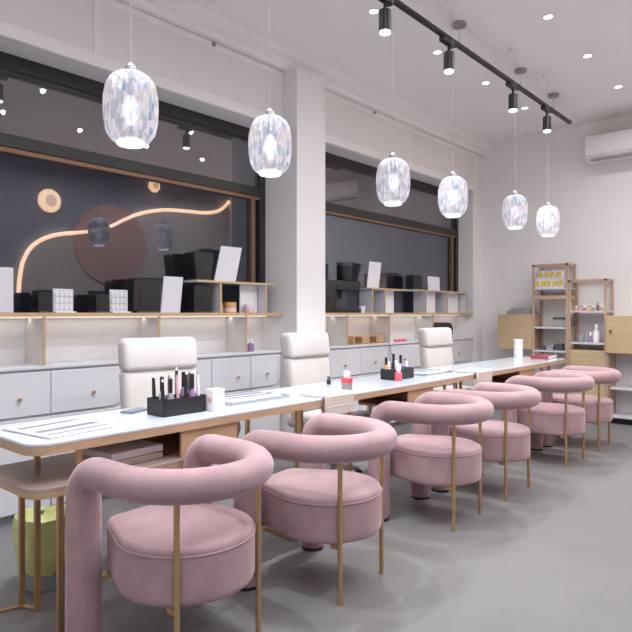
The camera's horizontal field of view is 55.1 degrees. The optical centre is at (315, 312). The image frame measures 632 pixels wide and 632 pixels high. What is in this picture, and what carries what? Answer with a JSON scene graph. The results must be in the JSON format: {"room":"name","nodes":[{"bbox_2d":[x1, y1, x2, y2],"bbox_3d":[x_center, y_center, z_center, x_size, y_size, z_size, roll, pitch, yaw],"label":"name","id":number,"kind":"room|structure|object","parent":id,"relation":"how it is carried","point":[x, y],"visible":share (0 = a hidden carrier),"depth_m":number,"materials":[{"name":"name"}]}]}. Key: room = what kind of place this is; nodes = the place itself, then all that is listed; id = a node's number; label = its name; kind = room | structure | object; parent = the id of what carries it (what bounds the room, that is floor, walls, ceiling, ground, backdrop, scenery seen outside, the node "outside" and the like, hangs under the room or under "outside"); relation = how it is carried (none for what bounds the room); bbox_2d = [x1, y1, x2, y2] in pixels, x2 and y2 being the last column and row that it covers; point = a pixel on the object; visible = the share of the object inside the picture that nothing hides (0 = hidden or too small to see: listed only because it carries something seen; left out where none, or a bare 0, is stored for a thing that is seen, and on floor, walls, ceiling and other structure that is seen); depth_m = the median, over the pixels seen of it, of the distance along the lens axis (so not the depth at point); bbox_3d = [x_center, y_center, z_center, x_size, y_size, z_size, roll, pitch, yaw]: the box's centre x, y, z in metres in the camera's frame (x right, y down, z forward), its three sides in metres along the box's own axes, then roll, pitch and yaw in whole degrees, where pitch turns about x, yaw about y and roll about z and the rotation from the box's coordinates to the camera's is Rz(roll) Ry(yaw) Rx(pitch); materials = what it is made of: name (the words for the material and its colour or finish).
{"room":"salon","nodes":[
{"label":"salon","id":0,"kind":"room"},
{"bbox_2d":[0,35,481,385],"bbox_3d":[-0.624,-0.505,5.025,0.350,3.450,8.150,0,0,41],"label":"wall","id":1,"kind":"structure","parent":0,"point":[67,339],"depth_m":4.73,"materials":[{"name":"paint"}]},
{"bbox_2d":[0,51,264,282],"bbox_3d":[-1.500,-0.786,4.128,0.070,1.568,3.147,0,0,41],"label":"window","id":2,"kind":"structure","parent":1,"relation":"in","point":[12,144],"depth_m":4.40,"materials":[{"name":"black metal"}]},
{"bbox_2d":[0,313,282,365],"bbox_3d":[-1.407,0.157,4.047,0.256,0.317,3.147,0,0,41],"label":"shelf","id":3,"kind":"object","parent":1,"relation":"attached to","point":[236,323],"visible":0.84,"depth_m":4.23,"materials":[{"name":"white paint"}]},
{"bbox_2d":[0,267,12,312],"bbox_3d":[-1.877,-0.135,3.477,0.008,0.265,0.270,0,0,41],"label":"display board","id":4,"kind":"object","parent":3,"relation":"on","point":[6,274],"visible":1,"depth_m":3.55,"materials":[{"name":"white paper"}]},
{"bbox_2d":[31,291,50,312],"bbox_3d":[-1.686,-0.067,3.722,0.104,0.130,0.080,0,0,41],"label":"box","id":5,"kind":"object","parent":3,"relation":"on","point":[41,300],"visible":1,"depth_m":3.69,"materials":[{"name":"black plastic"}]},
{"bbox_2d":[51,289,75,312],"bbox_3d":[-1.583,-0.077,3.805,0.070,0.150,0.130,0,0,41],"label":"stand","id":6,"kind":"object","parent":3,"relation":"on","point":[62,298],"visible":1,"depth_m":3.80,"materials":[{"name":"white plastic"}]},
{"bbox_2d":[89,294,108,312],"bbox_3d":[-1.435,-0.065,4.010,0.104,0.125,0.095,0,0,41],"label":"box","id":7,"kind":"object","parent":3,"relation":"on","point":[98,303],"visible":1,"depth_m":3.98,"materials":[{"name":"black plastic"}]},
{"bbox_2d":[108,290,130,312],"bbox_3d":[-1.329,-0.080,4.097,0.070,0.155,0.135,0,0,41],"label":"stand","id":8,"kind":"object","parent":3,"relation":"on","point":[118,299],"visible":1,"depth_m":4.09,"materials":[{"name":"white plastic"}]},
{"bbox_2d":[124,278,160,312],"bbox_3d":[-1.218,-0.122,4.259,0.134,0.240,0.215,0,0,41],"label":"box","id":9,"kind":"object","parent":3,"relation":"on","point":[144,294],"visible":0.92,"depth_m":4.20,"materials":[{"name":"black cardboard"}]},
{"bbox_2d":[160,276,182,312],"bbox_3d":[-1.054,-0.135,4.433,0.026,0.265,0.211,0,0,41],"label":"display board","id":10,"kind":"object","parent":3,"relation":"on","point":[172,286],"visible":1,"depth_m":4.43,"materials":[{"name":"white paper"}]},
{"bbox_2d":[184,284,211,312],"bbox_3d":[-0.897,-0.110,4.626,0.134,0.215,0.170,0,0,41],"label":"box","id":11,"kind":"object","parent":3,"relation":"on","point":[197,297],"visible":1,"depth_m":4.57,"materials":[{"name":"black cardboard"}]},
{"bbox_2d":[183,280,276,312],"bbox_3d":[-0.669,-0.124,4.852,0.170,0.245,0.830,0,0,41],"label":"shelf","id":12,"kind":"object","parent":3,"relation":"on","point":[255,294],"visible":0.94,"depth_m":4.95,"materials":[{"name":"white paint"}]},
{"bbox_2d":[184,251,213,279],"bbox_3d":[-0.894,-0.354,4.630,0.134,0.215,0.191,0,0,41],"label":"box","id":13,"kind":"object","parent":12,"relation":"on","point":[198,265],"visible":0.99,"depth_m":4.58,"materials":[{"name":"black cardboard"}]},
{"bbox_2d":[214,246,241,281],"bbox_3d":[-0.701,-0.390,4.838,0.028,0.285,0.306,0,0,41],"label":"display board","id":14,"kind":"object","parent":12,"relation":"on","point":[229,257],"visible":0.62,"depth_m":4.83,"materials":[{"name":"white paper"}]},
{"bbox_2d":[224,302,236,312],"bbox_3d":[-0.680,-0.044,4.802,0.100,0.085,0.098,0,0,41],"label":"jar","id":15,"kind":"object","parent":3,"relation":"on","point":[229,307],"visible":1,"depth_m":4.76,"materials":[{"name":"pink glass"}]},
{"bbox_2d":[244,304,253,312],"bbox_3d":[-0.548,-0.037,4.938,0.080,0.070,0.078,0,0,41],"label":"jar","id":16,"kind":"object","parent":3,"relation":"on","point":[248,308],"visible":1,"depth_m":4.91,"materials":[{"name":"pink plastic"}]},
{"bbox_2d":[0,0,473,183],"bbox_3d":[-0.573,-1.825,4.814,0.004,0.340,7.900,0,0,41],"label":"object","id":17,"kind":"structure","parent":1,"relation":"attached to","point":[127,38],"depth_m":4.46,"materials":[{"name":"paint"}]},
{"bbox_2d":[0,0,475,190],"bbox_3d":[-0.550,-1.808,4.834,0.014,0.475,7.960,0,0,41],"label":"trim","id":18,"kind":"structure","parent":1,"relation":"attached to","point":[95,58],"depth_m":4.39,"materials":[{"name":"paint"}]},
{"bbox_2d":[263,67,324,432],"bbox_3d":[-0.230,-0.415,5.353,0.513,3.270,0.368,0,0,41],"label":"column","id":19,"kind":"structure","parent":1,"relation":"attached to","point":[295,199],"depth_m":5.16,"materials":[{"name":"paint"}]},
{"bbox_2d":[117,0,492,156],"bbox_3d":[-0.436,-2.140,4.861,0.150,0.180,8.150,0,0,41],"label":"trim","id":20,"kind":"structure","parent":1,"relation":"attached to","point":[201,18],"depth_m":5.10,"materials":[{"name":"paint"}]},
{"bbox_2d":[325,152,457,291],"bbox_3d":[0.807,-0.786,6.772,0.070,1.568,3.135,0,0,41],"label":"window","id":21,"kind":"structure","parent":1,"relation":"in","point":[350,185],"depth_m":6.61,"materials":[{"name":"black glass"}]},
{"bbox_2d":[325,313,473,345],"bbox_3d":[0.900,0.157,6.691,0.256,0.317,3.135,0,0,41],"label":"window ledge","id":22,"kind":"object","parent":1,"relation":"attached to","point":[379,322],"visible":0.76,"depth_m":6.39,"materials":[{"name":"white paint"}]},
{"bbox_2d":[325,279,360,312],"bbox_3d":[0.195,-0.157,5.857,0.190,0.310,0.560,0,0,41],"label":"coffee machine","id":23,"kind":"object","parent":22,"relation":"on","point":[336,291],"visible":0.7,"depth_m":5.79,"materials":[{"name":"black plastic"}]},
{"bbox_2d":[336,262,351,280],"bbox_3d":[0.277,-0.407,5.944,0.156,0.190,0.156,0,0,41],"label":"canister","id":24,"kind":"object","parent":23,"relation":"on","point":[344,269],"visible":0.87,"depth_m":5.88,"materials":[{"name":"black plastic"}]},
{"bbox_2d":[335,309,360,312],"bbox_3d":[0.250,-0.022,5.921,0.190,0.040,0.390,0,0,41],"label":"drip tray","id":25,"kind":"object","parent":23,"relation":"on","point":[336,310],"depth_m":5.84,"materials":[{"name":"black plastic"}]},
{"bbox_2d":[359,288,409,312],"bbox_3d":[0.728,-0.130,6.453,0.170,0.255,0.720,0,0,41],"label":"display riser","id":26,"kind":"object","parent":22,"relation":"on","point":[375,300],"visible":0.94,"depth_m":6.35,"materials":[{"name":"white paint"}]},
{"bbox_2d":[367,261,380,287],"bbox_3d":[0.607,-0.397,6.336,0.027,0.280,0.284,0,0,41],"label":"display board","id":27,"kind":"object","parent":26,"relation":"on","point":[373,279],"visible":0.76,"depth_m":6.33,"materials":[{"name":"white paper"}]},
{"bbox_2d":[410,289,467,312],"bbox_3d":[1.461,-0.133,7.293,0.170,0.262,1.250,0,0,41],"label":"display riser","id":28,"kind":"object","parent":22,"relation":"on","point":[424,301],"visible":0.98,"depth_m":7.33,"materials":[{"name":"white paint"}]},
{"bbox_2d":[406,275,421,289],"bbox_3d":[1.125,-0.349,6.942,0.104,0.170,0.200,0,0,41],"label":"box","id":29,"kind":"object","parent":28,"relation":"on","point":[412,281],"visible":0.94,"depth_m":6.88,"materials":[{"name":"black cardboard"}]},
{"bbox_2d":[427,276,439,290],"bbox_3d":[1.408,-0.349,7.246,0.017,0.170,0.270,0,0,41],"label":"display board","id":30,"kind":"object","parent":28,"relation":"on","point":[433,282],"visible":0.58,"depth_m":7.24,"materials":[{"name":"white paper"}]},
{"bbox_2d":[0,410,631,631],"bbox_3d":[1.127,1.270,3.496,5.100,0.100,8.350,0,0,41],"label":"floor","id":31,"kind":"structure","parent":0,"point":[556,555],"depth_m":2.87,"materials":[{"name":"grey concrete"}]},
{"bbox_2d":[12,504,65,591],"bbox_3d":[-1.218,1.058,2.733,0.268,0.324,0.258,0,0,41],"label":"waste bin","id":32,"kind":"object","parent":31,"relation":"on","point":[48,513],"visible":0.43,"depth_m":2.64,"materials":[{"name":"yellow plastic"}]},
{"bbox_2d":[0,358,120,525],"bbox_3d":[-1.752,0.767,3.640,0.269,0.905,1.280,0,0,41],"label":"base cabinet","id":33,"kind":"object","parent":31,"relation":"on","point":[28,392],"visible":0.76,"depth_m":3.66,"materials":[{"name":"white paint"}]},
{"bbox_2d":[0,387,324,631],"bbox_3d":[-0.593,0.845,2.993,0.500,0.750,1.828,0,0,41],"label":"desk","id":34,"kind":"object","parent":31,"relation":"on","point":[38,479],"visible":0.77,"depth_m":2.50,"materials":[{"name":"white paint"}]},
{"bbox_2d":[2,417,117,438],"bbox_3d":[-1.037,0.464,2.465,0.320,0.011,0.310,0,0,33],"label":"magazine","id":35,"kind":"object","parent":34,"relation":"on","point":[51,429],"visible":1,"depth_m":2.43,"materials":[{"name":"white paper"}]},
{"bbox_2d":[0,452,183,492],"bbox_3d":[-0.972,0.642,2.555,0.485,0.015,0.650,0,0,41],"label":"shelf","id":36,"kind":"object","parent":34,"relation":"attached to","point":[52,475],"depth_m":2.43,"materials":[{"name":"beige laminate"}]},
{"bbox_2d":[82,451,162,464],"bbox_3d":[-0.838,0.620,2.629,0.220,0.030,0.260,0,0,41],"label":"box","id":37,"kind":"object","parent":34,"relation":"on","point":[155,455],"visible":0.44,"depth_m":2.58,"materials":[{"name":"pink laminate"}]},
{"bbox_2d":[82,439,162,460],"bbox_3d":[-0.838,0.590,2.629,0.220,0.030,0.260,0,0,38],"label":"box","id":38,"kind":"object","parent":37,"relation":"on","point":[128,449],"visible":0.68,"depth_m":2.57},
{"bbox_2d":[120,407,146,413],"bbox_3d":[-0.863,0.466,2.904,0.070,0.009,0.150,0,0,18],"label":"phone","id":39,"kind":"object","parent":34,"relation":"on","point":[137,409],"visible":0.8,"depth_m":2.87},
{"bbox_2d":[147,393,205,417],"bbox_3d":[-0.654,0.431,2.854,0.136,0.078,0.241,0,0,41],"label":"caddy","id":40,"kind":"object","parent":34,"relation":"on","point":[194,404],"visible":0.89,"depth_m":2.79,"materials":[{"name":"black plastic"}]},
{"bbox_2d":[152,375,155,398],"bbox_3d":[-0.749,0.375,2.800,0.018,0.178,0.018,0,0,41],"label":"brush","id":41,"kind":"object","parent":40,"relation":"in","point":[153,377],"visible":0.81,"depth_m":2.79,"materials":[{"name":"black plastic"}]},
{"bbox_2d":[161,379,164,399],"bbox_3d":[-0.697,0.383,2.758,0.018,0.162,0.017,0,0,41],"label":"brush","id":42,"kind":"object","parent":40,"relation":"in","point":[162,381],"visible":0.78,"depth_m":2.75,"materials":[{"name":"black plastic"}]},
{"bbox_2d":[167,379,173,399],"bbox_3d":[-0.669,0.383,2.786,0.032,0.162,0.031,0,0,41],"label":"bottle","id":43,"kind":"object","parent":40,"relation":"in","point":[170,381],"visible":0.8,"depth_m":2.78,"materials":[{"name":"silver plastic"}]},
{"bbox_2d":[175,374,179,398],"bbox_3d":[-0.644,0.375,2.819,0.018,0.179,0.019,0,0,41],"label":"brush","id":44,"kind":"object","parent":40,"relation":"in","point":[176,377],"visible":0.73,"depth_m":2.81,"materials":[{"name":"pink plastic"}]},
{"bbox_2d":[180,372,184,395],"bbox_3d":[-0.639,0.374,2.923,0.032,0.180,0.031,0,0,41],"label":"bottle","id":45,"kind":"object","parent":40,"relation":"in","point":[182,373],"visible":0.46,"depth_m":2.92,"materials":[{"name":"black plastic"}]},
{"bbox_2d":[184,371,187,397],"bbox_3d":[-0.612,0.370,2.852,0.018,0.189,0.018,0,0,41],"label":"brush","id":46,"kind":"object","parent":40,"relation":"in","point":[186,374],"visible":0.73,"depth_m":2.85,"materials":[{"name":"black plastic"}]},
{"bbox_2d":[189,374,195,396],"bbox_3d":[-0.588,0.376,2.879,0.032,0.176,0.031,0,0,41],"label":"bottle","id":47,"kind":"object","parent":40,"relation":"in","point":[192,392],"visible":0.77,"depth_m":2.87,"materials":[{"name":"black plastic"}]},
{"bbox_2d":[196,371,199,395],"bbox_3d":[-0.566,0.372,2.908,0.018,0.184,0.017,0,0,41],"label":"brush","id":48,"kind":"object","parent":40,"relation":"in","point":[197,374],"visible":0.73,"depth_m":2.90,"materials":[{"name":"white plastic"}]},
{"bbox_2d":[206,388,224,411],"bbox_3d":[-0.486,0.417,2.926,0.060,0.105,0.071,0,0,41],"label":"box","id":49,"kind":"object","parent":34,"relation":"on","point":[215,397],"visible":1,"depth_m":2.90,"materials":[{"name":"white cardboard"}]},
{"bbox_2d":[225,391,288,405],"bbox_3d":[-0.372,0.458,3.285,0.228,0.024,0.428,0,0,41],"label":"tray","id":50,"kind":"object","parent":34,"relation":"on","point":[261,396],"visible":0.74,"depth_m":3.24,"materials":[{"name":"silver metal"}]},
{"bbox_2d":[225,392,281,402],"bbox_3d":[-0.372,0.457,3.285,0.180,0.014,0.360,0,0,41],"label":"towel","id":51,"kind":"object","parent":50,"relation":"on","point":[254,395],"depth_m":3.26,"materials":[{"name":"white fabric"}]},
{"bbox_2d":[301,389,353,413],"bbox_3d":[0.065,0.505,3.467,0.208,0.119,0.240,0,0,41],"label":"towel","id":52,"kind":"object","parent":34,"relation":"on","point":[337,401],"visible":0.9,"depth_m":3.40,"materials":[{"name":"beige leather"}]},
{"bbox_2d":[65,434,273,631],"bbox_3d":[-0.478,0.866,2.247,0.642,0.708,0.657,0,0,39],"label":"tub chair","id":53,"kind":"object","parent":31,"relation":"on","point":[179,549],"visible":1,"depth_m":2.11,"materials":[{"name":"pink fabric"}]},
{"bbox_2d":[118,337,240,468],"bbox_3d":[-0.780,0.682,3.407,0.640,1.075,0.580,0,0,-41],"label":"office chair","id":54,"kind":"object","parent":31,"relation":"on","point":[140,359],"visible":0.19,"depth_m":3.48,"materials":[{"name":"white leather"}]},
{"bbox_2d":[112,349,280,465],"bbox_3d":[-0.848,0.767,4.676,0.269,0.905,1.450,0,0,41],"label":"base cabinet","id":55,"kind":"object","parent":31,"relation":"on","point":[258,369],"visible":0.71,"depth_m":4.83,"materials":[{"name":"white paint"}]},
{"bbox_2d":[247,339,253,351],"bbox_3d":[-0.536,0.265,4.981,0.056,0.100,0.055,0,0,41],"label":"bottle","id":56,"kind":"object","parent":55,"relation":"on","point":[250,346],"visible":1,"depth_m":4.96,"materials":[{"name":"purple plastic"}]},
{"bbox_2d":[233,413,396,605],"bbox_3d":[0.052,0.866,2.793,0.642,0.708,0.657,0,0,33],"label":"tub chair","id":57,"kind":"object","parent":31,"relation":"on","point":[311,504],"visible":0.85,"depth_m":2.61,"materials":[{"name":"pink fabric"}]},
{"bbox_2d":[280,332,372,473],"bbox_3d":[0.098,0.682,4.413,0.580,1.075,0.640,0,0,39],"label":"office chair","id":58,"kind":"object","parent":31,"relation":"on","point":[305,361],"visible":0.31,"depth_m":4.43,"materials":[{"name":"beige leather"}]},
{"bbox_2d":[328,343,389,410],"bbox_3d":[0.283,0.767,5.971,0.269,0.905,1.230,0,0,41],"label":"base cabinet","id":59,"kind":"object","parent":31,"relation":"on","point":[362,360],"visible":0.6,"depth_m":5.96,"materials":[{"name":"white paint"}]},
{"bbox_2d":[348,335,383,344],"bbox_3d":[0.501,0.273,6.226,0.126,0.085,0.520,0,0,41],"label":"wooden box","id":60,"kind":"object","parent":59,"relation":"on","point":[357,339],"visible":0.98,"depth_m":6.14,"materials":[{"name":"brown wood"}]},
{"bbox_2d":[291,368,475,471],"bbox_3d":[0.611,0.845,4.372,0.500,0.750,1.828,0,0,41],"label":"desk","id":61,"kind":"object","parent":31,"relation":"on","point":[369,390],"visible":0.36,"depth_m":4.11,"materials":[{"name":"white paint"}]},
{"bbox_2d":[341,371,352,389],"bbox_3d":[0.184,0.408,3.609,0.068,0.124,0.068,0,0,41],"label":"bottle","id":62,"kind":"object","parent":61,"relation":"on","point":[346,381],"visible":0.8,"depth_m":3.58,"materials":[{"name":"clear plastic"}]},
{"bbox_2d":[380,367,413,379],"bbox_3d":[0.584,0.432,4.349,0.126,0.075,0.246,0,0,41],"label":"caddy","id":63,"kind":"object","parent":61,"relation":"on","point":[385,374],"visible":0.7,"depth_m":4.29,"materials":[{"name":"black plastic"}]},
{"bbox_2d":[395,364,401,380],"bbox_3d":[0.572,0.412,4.206,0.052,0.115,0.051,0,0,41],"label":"bottle","id":64,"kind":"object","parent":61,"relation":"on","point":[398,374],"visible":1,"depth_m":4.19,"materials":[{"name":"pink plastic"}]},
{"bbox_2d":[414,369,452,375],"bbox_3d":[0.871,0.458,4.708,0.208,0.024,0.408,0,0,41],"label":"paper","id":65,"kind":"object","parent":61,"relation":"on","point":[427,372],"visible":0.84,"depth_m":4.63,"materials":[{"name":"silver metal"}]},
{"bbox_2d":[414,369,447,373],"bbox_3d":[0.871,0.457,4.708,0.160,0.014,0.340,0,0,41],"label":"towel","id":66,"kind":"object","parent":65,"relation":"on","point":[427,371],"depth_m":4.66,"materials":[{"name":"white fabric"}]},
{"bbox_2d":[455,368,491,383],"bbox_3d":[1.259,0.505,4.835,0.208,0.119,0.240,0,0,41],"label":"towel","id":67,"kind":"object","parent":61,"relation":"on","point":[482,374],"visible":0.81,"depth_m":4.76,"materials":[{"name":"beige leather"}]},
{"bbox_2d":[388,337,472,426],"bbox_3d":[1.313,0.767,7.151,0.269,0.905,1.880,0,0,41],"label":"base cabinet","id":68,"kind":"object","parent":31,"relation":"on","point":[462,346],"visible":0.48,"depth_m":6.77,"materials":[{"name":"white paint"}]},
{"bbox_2d":[434,322,452,338],"bbox_3d":[1.452,0.215,7.321,0.180,0.200,0.500,0,0,41],"label":"lamp","id":69,"kind":"object","parent":68,"relation":"on","point":[436,324],"visible":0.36,"depth_m":7.33,"materials":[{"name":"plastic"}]},
{"bbox_2d":[368,391,493,531],"bbox_3d":[0.738,0.866,3.647,0.642,0.708,0.657,0,0,37],"label":"tub chair","id":70,"kind":"object","parent":31,"relation":"on","point":[423,459],"visible":0.95,"depth_m":3.47,"materials":[{"name":"pink fabric"}]},
{"bbox_2d":[418,327,472,391],"bbox_3d":[1.343,0.682,5.839,0.640,1.075,0.580,0,0,-45],"label":"office chair","id":71,"kind":"object","parent":31,"relation":"on","point":[435,344],"visible":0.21,"depth_m":5.88,"materials":[{"name":"beige leather"}]},
{"bbox_2d":[431,382,540,500],"bbox_3d":[1.221,0.866,4.200,0.642,0.708,0.657,0,0,41],"label":"tub chair","id":72,"kind":"object","parent":31,"relation":"on","point":[503,442],"visible":0.64,"depth_m":3.99,"materials":[{"name":"pink fabric"}]},
{"bbox_2d":[435,356,564,461],"bbox_3d":[1.814,0.845,5.750,0.500,0.750,1.828,0,0,41],"label":"desk","id":73,"kind":"object","parent":31,"relation":"on","point":[503,369],"visible":0.59,"depth_m":5.64,"materials":[{"name":"white paint"}]},
{"bbox_2d":[513,352,522,357],"bbox_3d":[2.126,0.438,6.374,0.098,0.064,0.098,0,0,41],"label":"jar","id":74,"kind":"object","parent":73,"relation":"on","point":[516,354],"visible":0.94,"depth_m":6.33,"materials":[{"name":"white plastic"}]},
{"bbox_2d":[513,346,522,351],"bbox_3d":[2.126,0.374,6.374,0.098,0.064,0.098,0,0,41],"label":"jar","id":75,"kind":"object","parent":74,"relation":"on","point":[516,348],"visible":0.96,"depth_m":6.33,"materials":[{"name":"white plastic"}]},
{"bbox_2d":[513,339,522,345],"bbox_3d":[2.126,0.310,6.374,0.098,0.064,0.098,0,0,41],"label":"lid","id":76,"kind":"object","parent":75,"relation":"on","point":[517,342],"visible":1,"depth_m":6.34,"materials":[{"name":"white plastic"}]},
{"bbox_2d":[530,354,556,359],"bbox_3d":[2.367,0.453,6.299,0.182,0.035,0.323,0,0,35],"label":"closed book","id":77,"kind":"object","parent":73,"relation":"on","point":[536,356],"visible":1,"depth_m":6.20,"materials":[{"name":"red paper"}]},
{"bbox_2d":[501,371,594,467],"bbox_3d":[1.974,0.866,5.055,0.642,0.708,0.657,0,0,43],"label":"tub chair","id":78,"kind":"object","parent":31,"relation":"on","point":[559,419],"visible":0.77,"depth_m":4.86,"materials":[{"name":"pink fabric"}]},
{"bbox_2d":[532,263,575,393],"bbox_3d":[2.830,0.322,7.207,0.415,1.796,0.280,0,0,41],"label":"shelf rack","id":79,"kind":"object","parent":31,"relation":"on","point":[551,306],"visible":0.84,"depth_m":7.24,"materials":[{"name":"brown wood"}]},
{"bbox_2d":[553,279,558,287],"bbox_3d":[2.826,-0.345,7.116,0.062,0.110,0.072,0,0,41],"label":"product box","id":80,"kind":"object","parent":79,"relation":"on","point":[555,281],"visible":0.86,"depth_m":7.09,"materials":[{"name":"white cardboard"}]},
{"bbox_2d":[556,270,563,278],"bbox_3d":[2.868,-0.452,7.119,0.062,0.100,0.072,0,0,41],"label":"product box","id":81,"kind":"object","parent":80,"relation":"on","point":[559,273],"visible":1,"depth_m":7.09,"materials":[{"name":"white cardboard"}]},
{"bbox_2d":[555,343,564,350],"bbox_3d":[2.875,0.400,7.141,0.080,0.080,0.120,0,0,41],"label":"tool case","id":82,"kind":"object","parent":79,"relation":"on","point":[559,346],"visible":1,"depth_m":7.10,"materials":[{"name":"grey plastic"}]},
{"bbox_2d":[553,317,571,326],"bbox_3d":[2.903,0.107,7.143,0.156,0.115,0.206,0,0,41],"label":"storage box","id":83,"kind":"object","parent":79,"relation":"on","point":[557,321],"visible":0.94,"depth_m":7.07,"materials":[{"name":"grey plastic"}]},
{"bbox_2d":[543,365,621,451],"bbox_3d":[2.471,0.866,5.609,0.642,0.708,0.657,0,0,38],"label":"tub chair","id":84,"kind":"object","parent":31,"relation":"on","point":[599,409],"visible":0.59,"depth_m":5.41,"materials":[{"name":"pink fabric"}]},
{"bbox_2d":[568,279,613,396],"bbox_3d":[3.143,0.420,6.930,0.410,1.600,0.285,0,0,41],"label":"shelf rack","id":85,"kind":"object","parent":31,"relation":"on","point":[576,357],"visible":0.61,"depth_m":6.85,"materials":[{"name":"brown wood"}]},
{"bbox_2d":[593,324,599,342],"bbox_3d":[3.171,0.230,6.856,0.068,0.210,0.066,0,0,41],"label":"bottle","id":86,"kind":"object","parent":85,"relation":"on","point":[596,334],"visible":1,"depth_m":6.84,"materials":[{"name":"white plastic"}]},
{"bbox_2d":[606,353,631,424],"bbox_3d":[3.576,0.831,6.552,0.744,0.779,0.276,0,0,41],"label":"open shelf unit","id":87,"kind":"object","parent":31,"relation":"on","point":[621,391],"visible":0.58,"depth_m":6.79,"materials":[{"name":"white wood"}]},
{"bbox_2d":[203,0,631,140],"bbox_3d":[1.127,-2.280,3.496,5.100,0.100,8.350,0,0,41],"label":"ceiling","id":88,"kind":"structure","parent":0,"point":[343,33],"depth_m":5.11,"materials":[{"name":"paint"}]},
{"bbox_2d":[102,63,158,148],"bbox_3d":[-0.723,-1.442,2.366,0.210,1.576,0.210,0,0,41],"label":"pendant lamp","id":89,"kind":"object","parent":88,"relation":"hanging from","point":[130,107],"visible":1,"depth_m":2.29,"materials":[{"name":"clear glass"}]},
{"bbox_2d":[125,63,136,69],"bbox_3d":[-0.723,-0.910,2.366,0.044,0.128,0.044,0,0,41],"label":"socket","id":90,"kind":"object","parent":89,"relation":"attached to","point":[130,65],"depth_m":2.35,"materials":[{"name":"silver metal"}]},
{"bbox_2d":[248,109,291,177],"bbox_3d":[-0.223,-1.449,2.938,0.210,1.562,0.210,0,0,41],"label":"pendant lamp","id":91,"kind":"object","parent":88,"relation":"hanging from","point":[269,138],"visible":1,"depth_m":2.86,"materials":[{"name":"white"}]},
{"bbox_2d":[376,153,409,205],"bbox_3d":[0.475,-1.448,3.737,0.210,1.564,0.210,0,0,41],"label":"pendant lamp","id":92,"kind":"object","parent":88,"relation":"hanging from","point":[393,173],"visible":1,"depth_m":3.66,"materials":[{"name":"white glass"}]},
{"bbox_2d":[438,0,467,217],"bbox_3d":[0.974,-1.456,4.309,0.210,1.547,0.210,0,0,41],"label":"pendant lamp","id":93,"kind":"object","parent":88,"relation":"hanging from","point":[453,189],"visible":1,"depth_m":4.24,"materials":[{"name":"white glass"}]},
{"bbox_2d":[394,0,571,123],"bbox_3d":[0.861,-2.136,4.392,0.112,0.187,5.750,0,0,41],"label":"track","id":94,"kind":"object","parent":88,"relation":"hanging from","point":[459,24],"visible":1,"depth_m":4.83,"materials":[{"name":"black metal"}]},
{"bbox_2d":[378,0,393,35],"bbox_3d":[0.433,-1.925,3.902,0.080,0.236,0.180,0,0,41],"label":"track spotlight","id":95,"kind":"object","parent":94,"relation":"hanging from","point":[384,13],"visible":1,"depth_m":3.89,"materials":[{"name":"black plastic"}]},
{"bbox_2d":[439,35,455,73],"bbox_3d":[0.986,-1.925,4.535,0.080,0.236,0.180,0,0,41],"label":"track spotlight","id":96,"kind":"object","parent":94,"relation":"hanging from","point":[449,54],"visible":1,"depth_m":4.52,"materials":[{"name":"black plastic"}]},
{"bbox_2d":[505,81,518,111],"bbox_3d":[1.751,-1.925,5.412,0.080,0.236,0.180,0,0,41],"label":"track spotlight","id":97,"kind":"object","parent":94,"relation":"hanging from","point":[513,97],"visible":1,"depth_m":5.39,"materials":[{"name":"black plastic"}]},
{"bbox_2d":[541,105,551,132],"bbox_3d":[2.292,-1.925,6.032,0.080,0.236,0.180,0,0,41],"label":"track spotlight","id":98,"kind":"object","parent":94,"relation":"hanging from","point":[546,119],"visible":1,"depth_m":6.01,"materials":[{"name":"black plastic"}]},
{"bbox_2d":[502,46,527,229],"bbox_3d":[1.681,-1.470,5.119,0.210,1.519,0.210,0,0,41],"label":"pendant lamp","id":99,"kind":"object","parent":88,"relation":"hanging from","point":[515,206],"visible":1,"depth_m":5.05,"materials":[{"name":"white"}]},
{"bbox_2d":[536,73,559,236],"bbox_3d":[2.178,-1.474,5.688,0.210,1.512,0.210,0,0,41],"label":"pendant lamp","id":100,"kind":"object","parent":88,"relation":"hanging from","point":[548,216],"visible":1,"depth_m":5.62,"materials":[{"name":"white glass"}]},
{"bbox_2d":[482,114,631,373],"bbox_3d":[3.840,-0.505,6.604,5.100,3.450,0.100,0,0,41],"label":"wall","id":101,"kind":"structure","parent":0,"point":[593,203],"depth_m":7.31,"materials":[{"name":"paint"}]},
{"bbox_2d":[498,314,539,349],"bbox_3d":[2.514,0.228,7.495,0.430,0.425,0.300,0,0,41],"label":"upper cabinet","id":102,"kind":"object","parent":101,"relation":"attached to","point":[510,326],"visible":0.91,"depth_m":7.38,"materials":[{"name":"brown wood"}]},
{"bbox_2d":[507,308,536,313],"bbox_3d":[2.534,-0.022,7.465,0.300,0.075,0.200,0,0,41],"label":"document tray","id":103,"kind":"object","parent":102,"relation":"on","point":[513,310],"visible":0.88,"depth_m":7.38,"materials":[{"name":"grey plastic"}]},
{"bbox_2d":[507,311,536,313],"bbox_3d":[2.534,-0.005,7.465,0.300,0.040,0.200,0,0,41],"label":"tray","id":104,"kind":"object","parent":103,"relation":"on","point":[508,312],"depth_m":7.39,"materials":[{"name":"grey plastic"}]},
{"bbox_2d":[585,128,631,164],"bbox_3d":[3.483,-1.875,6.697,0.900,0.301,0.228,0,0,41],"label":"air conditioner","id":105,"kind":"object","parent":101,"relation":"attached to","point":[613,146],"visible":1,"depth_m":6.76,"materials":[{"name":"white plastic"}]},
{"bbox_2d":[606,316,631,353],"bbox_3d":[3.567,0.235,6.542,0.730,0.410,0.352,0,0,41],"label":"upper cabinet","id":106,"kind":"object","parent":101,"relation":"attached to","point":[618,328],"visible":1,"depth_m":6.58,"materials":[{"name":"brown wood"}]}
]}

